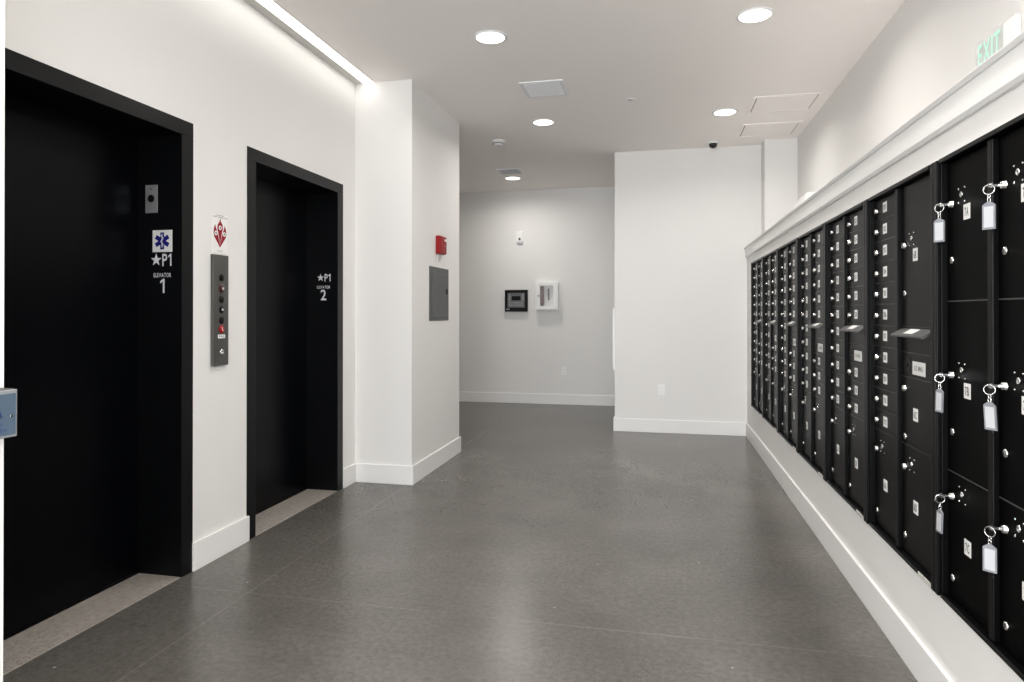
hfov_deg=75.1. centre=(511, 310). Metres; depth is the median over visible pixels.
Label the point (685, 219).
wall partition
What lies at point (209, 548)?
baseboard
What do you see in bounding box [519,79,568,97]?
ceiling vent
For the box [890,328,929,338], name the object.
hood
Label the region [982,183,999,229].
tag
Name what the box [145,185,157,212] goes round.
switch plate
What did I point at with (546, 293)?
upper cabinet
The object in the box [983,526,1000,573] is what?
tag
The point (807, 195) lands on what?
emergency light
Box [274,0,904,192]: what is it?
ceiling
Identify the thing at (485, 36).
recessed light
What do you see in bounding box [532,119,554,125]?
recessed light
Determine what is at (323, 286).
number sign
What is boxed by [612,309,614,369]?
wall panel
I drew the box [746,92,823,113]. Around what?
access panel
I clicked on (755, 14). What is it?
recessed light
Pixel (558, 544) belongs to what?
floor
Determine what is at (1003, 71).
trim
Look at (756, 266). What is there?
mailbox
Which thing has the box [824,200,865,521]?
mailbox
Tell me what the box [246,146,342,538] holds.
door
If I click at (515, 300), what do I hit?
control panel
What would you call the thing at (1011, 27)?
exit sign
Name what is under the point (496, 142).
smoke detector
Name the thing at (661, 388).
wall outlet
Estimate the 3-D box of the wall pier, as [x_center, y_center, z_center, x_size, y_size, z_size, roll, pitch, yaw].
[2.826,-1.233,7.050,0.324,1.119,0.227,0,0,13]
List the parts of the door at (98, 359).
panel, sill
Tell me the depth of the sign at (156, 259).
3.38 m
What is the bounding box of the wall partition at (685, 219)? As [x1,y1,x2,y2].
[615,145,760,422]
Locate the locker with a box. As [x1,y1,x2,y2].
[933,113,1023,680]
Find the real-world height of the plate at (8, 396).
0.116 m
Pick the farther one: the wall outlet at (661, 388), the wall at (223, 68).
the wall outlet at (661, 388)
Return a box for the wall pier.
[761,138,797,233]
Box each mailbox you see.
[751,257,762,416]
[762,249,776,431]
[777,238,796,451]
[797,223,823,478]
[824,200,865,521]
[865,163,933,590]
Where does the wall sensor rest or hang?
attached to the wall at (569, 233)
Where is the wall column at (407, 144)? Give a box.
[355,79,458,465]
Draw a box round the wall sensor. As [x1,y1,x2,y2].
[516,232,522,243]
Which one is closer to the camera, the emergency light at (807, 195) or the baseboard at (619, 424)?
the emergency light at (807, 195)
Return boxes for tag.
[934,203,948,242]
[934,373,948,412]
[935,493,948,533]
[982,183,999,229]
[983,383,1000,430]
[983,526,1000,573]
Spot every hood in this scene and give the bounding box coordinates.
[784,321,795,325]
[806,323,822,328]
[839,325,862,332]
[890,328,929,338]
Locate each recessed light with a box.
[244,0,374,83]
[473,30,506,43]
[505,176,520,179]
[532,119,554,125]
[712,108,737,115]
[736,7,774,22]
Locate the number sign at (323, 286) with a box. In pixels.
[317,286,329,299]
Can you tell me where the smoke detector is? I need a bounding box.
[491,139,504,145]
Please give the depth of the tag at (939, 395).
2.19 m
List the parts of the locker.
door, door, door, door, door, door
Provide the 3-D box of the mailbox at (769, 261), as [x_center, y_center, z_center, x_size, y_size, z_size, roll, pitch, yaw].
[2.389,0.239,5.637,0.438,1.464,0.774,0,0,13]
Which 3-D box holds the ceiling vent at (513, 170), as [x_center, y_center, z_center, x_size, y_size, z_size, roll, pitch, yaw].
[-0.024,-1.781,8.534,0.300,0.011,0.300,0,0,13]
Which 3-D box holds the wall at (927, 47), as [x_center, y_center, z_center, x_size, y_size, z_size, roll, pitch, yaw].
[1.609,-0.242,0.466,0.150,3.149,13.604,0,0,13]
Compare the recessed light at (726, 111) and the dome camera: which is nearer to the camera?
the recessed light at (726, 111)
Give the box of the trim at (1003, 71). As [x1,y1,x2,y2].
[744,31,1023,257]
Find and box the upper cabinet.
[535,281,558,309]
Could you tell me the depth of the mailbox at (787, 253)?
4.93 m
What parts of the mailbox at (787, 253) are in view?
door, door, door, door, door, door, door, door, door, door, door, door, slot panel, master panel, door, door, door, door, door, door, door, door, door, door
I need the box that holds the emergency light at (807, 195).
[794,192,814,208]
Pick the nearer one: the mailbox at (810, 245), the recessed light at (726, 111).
the mailbox at (810, 245)
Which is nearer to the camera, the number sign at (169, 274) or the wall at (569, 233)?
the number sign at (169, 274)
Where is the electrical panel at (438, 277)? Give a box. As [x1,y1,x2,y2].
[429,266,448,320]
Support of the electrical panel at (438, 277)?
attached to the wall column at (407, 144)
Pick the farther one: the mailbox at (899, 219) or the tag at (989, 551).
the mailbox at (899, 219)
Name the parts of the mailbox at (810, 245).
door, door, door, door, door, door, door, door, door, door, door, door, slot panel, master panel, door, door, door, door, door, door, door, door, door, door, mail plate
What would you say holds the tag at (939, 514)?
hanging from the locker
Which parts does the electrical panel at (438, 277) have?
door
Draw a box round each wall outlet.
[561,367,565,374]
[658,385,664,394]
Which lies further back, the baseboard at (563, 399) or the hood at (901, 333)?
the baseboard at (563, 399)
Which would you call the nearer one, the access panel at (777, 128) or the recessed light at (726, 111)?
the recessed light at (726, 111)
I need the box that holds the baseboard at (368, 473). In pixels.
[356,436,460,484]
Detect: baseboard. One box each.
[192,463,355,571]
[356,436,460,484]
[459,392,614,405]
[613,416,745,435]
[746,423,953,681]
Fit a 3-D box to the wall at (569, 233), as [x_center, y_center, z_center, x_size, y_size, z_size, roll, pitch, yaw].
[0.642,-0.207,9.820,6.200,3.149,0.150,0,0,13]
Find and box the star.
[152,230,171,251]
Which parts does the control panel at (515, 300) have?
control panel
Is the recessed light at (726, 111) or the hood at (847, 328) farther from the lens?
the recessed light at (726, 111)
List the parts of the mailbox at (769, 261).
door, door, door, door, door, door, door, door, door, door, door, door, door, door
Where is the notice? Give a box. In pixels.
[212,213,227,253]
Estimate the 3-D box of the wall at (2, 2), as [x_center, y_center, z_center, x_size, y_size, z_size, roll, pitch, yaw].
[-1.661,-0.238,1.526,0.805,3.149,0.359,0,0,13]
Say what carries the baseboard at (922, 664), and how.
attached to the wall at (964, 656)
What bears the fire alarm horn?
attached to the wall column at (407, 144)
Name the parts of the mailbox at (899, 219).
door, door, door, door, door, door, door, door, door, door, door, door, slot panel, master panel, door, door, door, mail plate, data plate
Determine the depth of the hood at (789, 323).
4.74 m
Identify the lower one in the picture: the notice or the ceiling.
the notice
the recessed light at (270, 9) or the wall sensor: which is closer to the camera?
the recessed light at (270, 9)
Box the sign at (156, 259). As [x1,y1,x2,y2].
[151,254,170,265]
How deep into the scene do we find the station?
3.62 m
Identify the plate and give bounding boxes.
[0,388,16,438]
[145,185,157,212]
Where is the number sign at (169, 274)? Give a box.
[154,273,170,292]
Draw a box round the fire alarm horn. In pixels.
[436,235,446,254]
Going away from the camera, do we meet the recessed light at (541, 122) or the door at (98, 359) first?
the door at (98, 359)
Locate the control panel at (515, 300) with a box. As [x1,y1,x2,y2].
[505,290,527,311]
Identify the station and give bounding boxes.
[210,254,228,365]
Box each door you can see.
[3,48,192,674]
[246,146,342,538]
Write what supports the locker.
in the wall at (964, 656)
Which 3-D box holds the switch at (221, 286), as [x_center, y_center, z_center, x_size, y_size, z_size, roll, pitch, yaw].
[-1.582,-0.121,3.636,0.007,0.048,0.048,0,0,13]
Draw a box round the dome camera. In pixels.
[707,141,718,148]
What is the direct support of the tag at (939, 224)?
hanging from the locker
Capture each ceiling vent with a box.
[496,168,523,174]
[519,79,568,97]
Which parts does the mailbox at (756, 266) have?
door, door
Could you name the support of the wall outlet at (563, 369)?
attached to the wall at (569, 233)
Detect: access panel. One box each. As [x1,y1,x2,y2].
[737,121,802,137]
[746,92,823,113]
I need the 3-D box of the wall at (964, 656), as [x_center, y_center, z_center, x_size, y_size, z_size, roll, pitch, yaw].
[1.305,-0.242,0.533,0.473,3.149,13.604,0,0,13]
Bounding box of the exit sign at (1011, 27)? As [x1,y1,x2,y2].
[978,14,1020,65]
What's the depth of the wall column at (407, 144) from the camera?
5.25 m
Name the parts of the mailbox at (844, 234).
door, door, door, door, door, door, door, door, door, door, door, door, slot panel, master panel, door, door, door, door, door, door, door, door, door, door, mail plate, data plate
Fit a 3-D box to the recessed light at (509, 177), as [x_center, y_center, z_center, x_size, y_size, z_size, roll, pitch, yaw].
[0.011,-1.782,8.967,0.224,0.008,0.224,0,0,13]
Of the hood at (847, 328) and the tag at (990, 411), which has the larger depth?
the hood at (847, 328)
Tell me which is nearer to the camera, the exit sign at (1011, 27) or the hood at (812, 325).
the exit sign at (1011, 27)
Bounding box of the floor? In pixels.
[3,401,917,681]
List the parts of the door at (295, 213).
panel, sill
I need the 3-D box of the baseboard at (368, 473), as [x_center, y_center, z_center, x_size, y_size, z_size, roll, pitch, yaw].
[-1.084,1.279,5.876,0.936,0.147,1.281,0,0,13]
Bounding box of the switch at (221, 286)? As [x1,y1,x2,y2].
[219,284,224,292]
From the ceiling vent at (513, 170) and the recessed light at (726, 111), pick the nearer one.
the recessed light at (726, 111)
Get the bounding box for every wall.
[0,0,4,681]
[5,0,354,541]
[459,186,614,395]
[747,82,1023,681]
[798,0,1023,199]

